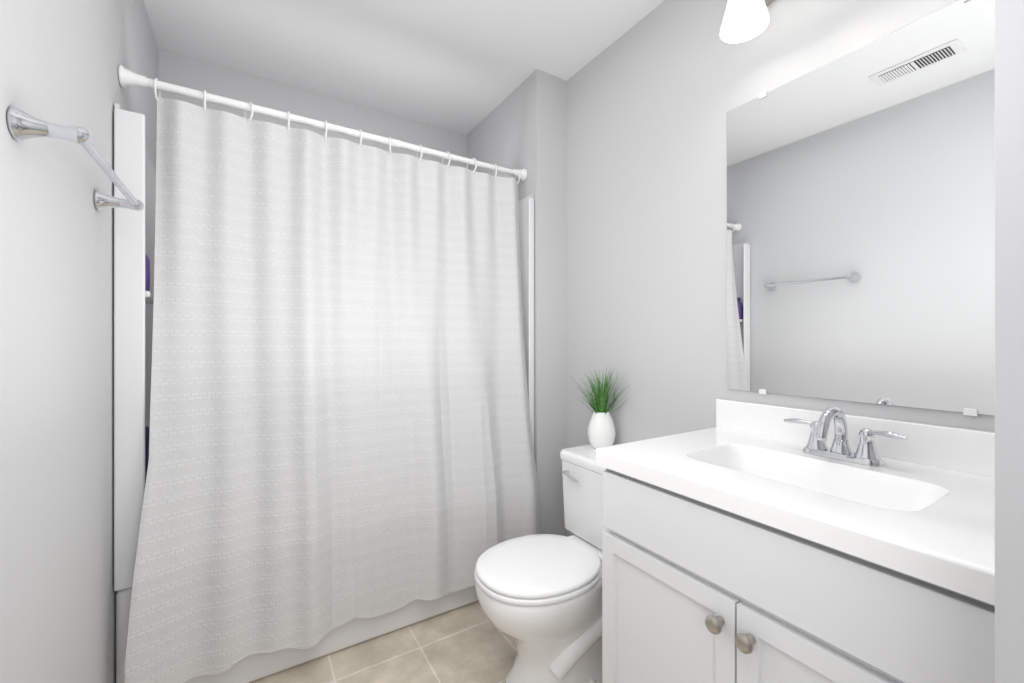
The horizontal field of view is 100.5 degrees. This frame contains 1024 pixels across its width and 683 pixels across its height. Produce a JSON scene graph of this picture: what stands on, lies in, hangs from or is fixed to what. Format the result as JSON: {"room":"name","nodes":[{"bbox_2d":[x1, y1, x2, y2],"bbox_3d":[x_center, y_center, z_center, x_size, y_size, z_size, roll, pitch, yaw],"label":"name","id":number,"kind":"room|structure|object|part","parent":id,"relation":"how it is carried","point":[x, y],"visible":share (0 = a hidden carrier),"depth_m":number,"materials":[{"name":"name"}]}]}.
{"room":"bathroom","nodes":[
{"label":"bathroom","id":0,"kind":"room"},
{"bbox_2d":[0,0,157,682],"bbox_3d":[-0.926,-0.070,0.756,0.100,2.440,2.760,0,0,-32],"label":"wall","id":1,"kind":"structure","parent":0,"point":[61,61],"depth_m":0.90,"materials":[{"name":"paint"}]},
{"bbox_2d":[7,106,143,210],"bbox_3d":[-0.925,-0.370,0.943,0.094,0.055,0.515,0,0,-32],"label":"towel rail","id":2,"kind":"object","parent":1,"relation":"attached to","point":[22,125],"visible":1,"depth_m":0.75,"materials":[{"name":"silver metal"}]},
{"bbox_3d":[-0.804,-0.370,0.747,0.094,0.055,0.055,0,0,-32],"label":"post","id":3,"kind":"part","parent":2,"relation":"part of","materials":[{"name":"silver metal"}]},
{"bbox_3d":[-1.046,-0.370,1.138,0.094,0.055,0.055,0,0,-32],"label":"post","id":4,"kind":"part","parent":2,"relation":"part of","materials":[{"name":"silver metal"}]},
{"bbox_2d":[118,64,540,682],"bbox_3d":[-0.536,0.095,1.645,1.493,1.896,0.222,0,0,-32],"label":"shower curtain","id":5,"kind":"object","parent":1,"relation":"attached to","point":[340,428],"visible":0.96,"depth_m":1.53,"materials":[{"name":"fabric"}]},
{"bbox_3d":[-0.576,-0.822,1.710,1.491,0.027,0.027,0,0,-32],"label":"rod","id":6,"kind":"part","parent":5,"relation":"part of","materials":[{"name":"white plastic"}]},
{"bbox_2d":[158,48,466,167],"bbox_3d":[-0.869,-0.070,2.355,1.677,2.440,0.100,0,0,-32],"label":"wall","id":7,"kind":"structure","parent":0,"point":[192,73],"depth_m":2.16,"materials":[{"name":"paint"}]},
{"bbox_2d":[251,601,516,682],"bbox_3d":[-0.170,1.200,1.223,1.877,0.100,2.760,0,0,-32],"label":"floor","id":8,"kind":"structure","parent":0,"point":[470,643],"depth_m":1.55,"materials":[{"name":"tile"}]},
{"bbox_2d":[114,103,533,682],"bbox_3d":[-0.721,0.225,1.945,1.489,1.850,0.744,0,0,-32],"label":"bathtub","id":9,"kind":"object","parent":8,"relation":"on","point":[134,235],"visible":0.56,"depth_m":1.27,"materials":[{"name":"white plastic"}]},
{"bbox_2d":[474,444,605,682],"bbox_3d":[0.209,0.797,1.510,0.718,0.705,0.464,0,0,-32],"label":"toilet","id":10,"kind":"object","parent":8,"relation":"on","point":[539,596],"visible":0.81,"depth_m":1.37,"materials":[{"name":"white ceramic"}]},
{"bbox_3d":[0.142,0.962,1.469,0.552,0.377,0.362,0,0,-32],"label":"bowl","id":11,"kind":"part","parent":10,"relation":"part of","materials":[{"name":"white ceramic"}]},
{"bbox_3d":[0.228,0.531,1.670,0.026,0.024,0.095,0,0,-32],"label":"lever handle","id":12,"kind":"part","parent":10,"relation":"part of","materials":[{"name":"silver metal"}]},
{"bbox_2d":[562,366,629,448],"bbox_3d":[0.319,0.271,1.777,0.251,0.348,0.402,0,0,-32],"label":"plant","id":13,"kind":"object","parent":10,"relation":"on","point":[601,430],"visible":1,"depth_m":1.75,"materials":[{"name":"white ceramic"}]},
{"bbox_2d":[595,399,994,682],"bbox_3d":[0.644,0.652,0.944,0.580,0.996,0.760,0,0,-32],"label":"bathroom vanity","id":14,"kind":"object","parent":8,"relation":"on","point":[746,542],"visible":1,"depth_m":0.83,"materials":[{"name":"white paint"}]},
{"bbox_3d":[0.339,0.761,0.968,0.019,0.527,0.357,0,0,-32],"label":"door","id":15,"kind":"part","parent":14,"relation":"part of","materials":[{"name":"white paint"}]},
{"bbox_3d":[0.396,0.547,0.826,0.032,0.033,0.033,0,0,-32],"label":"knob","id":16,"kind":"part","parent":14,"relation":"part of","materials":[{"name":"silver metal"}]},
{"bbox_3d":[0.427,0.547,0.775,0.032,0.033,0.033,0,0,-32],"label":"knob","id":17,"kind":"part","parent":14,"relation":"part of","materials":[{"name":"silver metal"}]},
{"bbox_2d":[783,406,907,466],"bbox_3d":[0.760,0.218,1.008,0.137,0.128,0.248,0,0,-32],"label":"faucet","id":18,"kind":"object","parent":14,"relation":"on","point":[816,452],"depth_m":1.01,"materials":[{"name":"silver metal"}]},
{"bbox_3d":[0.528,0.761,0.661,0.019,0.527,0.357,0,0,-32],"label":"door","id":19,"kind":"part","parent":14,"relation":"part of","materials":[{"name":"white paint"}]},
{"bbox_2d":[144,0,664,134],"bbox_3d":[-0.170,-1.340,1.223,1.877,0.100,2.760,0,0,-32],"label":"ceiling","id":20,"kind":"structure","parent":0,"point":[465,67],"depth_m":1.84,"materials":[{"name":"paint"}]},
{"bbox_2d":[467,69,566,536],"bbox_3d":[-0.006,-0.070,2.382,0.180,2.440,0.760,0,0,-32],"label":"wall","id":21,"kind":"structure","parent":0,"point":[523,124],"depth_m":2.07,"materials":[{"name":"paint"}]},
{"bbox_2d":[567,0,994,535],"bbox_3d":[0.586,-0.070,1.690,0.100,2.440,2.760,0,0,-32],"label":"wall","id":22,"kind":"structure","parent":0,"point":[658,93],"depth_m":1.59,"materials":[{"name":"paint"}]},
{"bbox_2d":[720,0,773,43],"bbox_3d":[0.802,-0.988,1.042,0.210,0.210,0.600,0,0,-32],"label":"sconce","id":23,"kind":"object","parent":22,"relation":"attached to","point":[745,20],"visible":1,"depth_m":1.22,"materials":[{"name":"white glass"}]},
{"bbox_2d":[715,399,994,498],"bbox_3d":[0.882,0.237,1.091,0.021,0.094,0.760,0,0,-32],"label":"backsplash","id":24,"kind":"structure","parent":22,"relation":"attached to","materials":[{"name":"white stone"}]},
{"bbox_2d":[727,0,994,416],"bbox_3d":[0.887,-0.297,1.095,0.010,0.917,0.700,0,0,-32],"label":"mirror","id":25,"kind":"object","parent":22,"relation":"attached to","point":[861,224],"visible":1,"depth_m":1.06,"materials":[{"name":"grey mirror"}]},
{"bbox_2d":[995,0,1023,682],"bbox_3d":[0.560,-0.070,0.316,0.115,2.440,0.250,0,0,-32],"label":"door frame","id":26,"kind":"structure","parent":0,"point":[1009,341],"depth_m":0.39,"materials":[{"name":"grey paint"}]}
]}

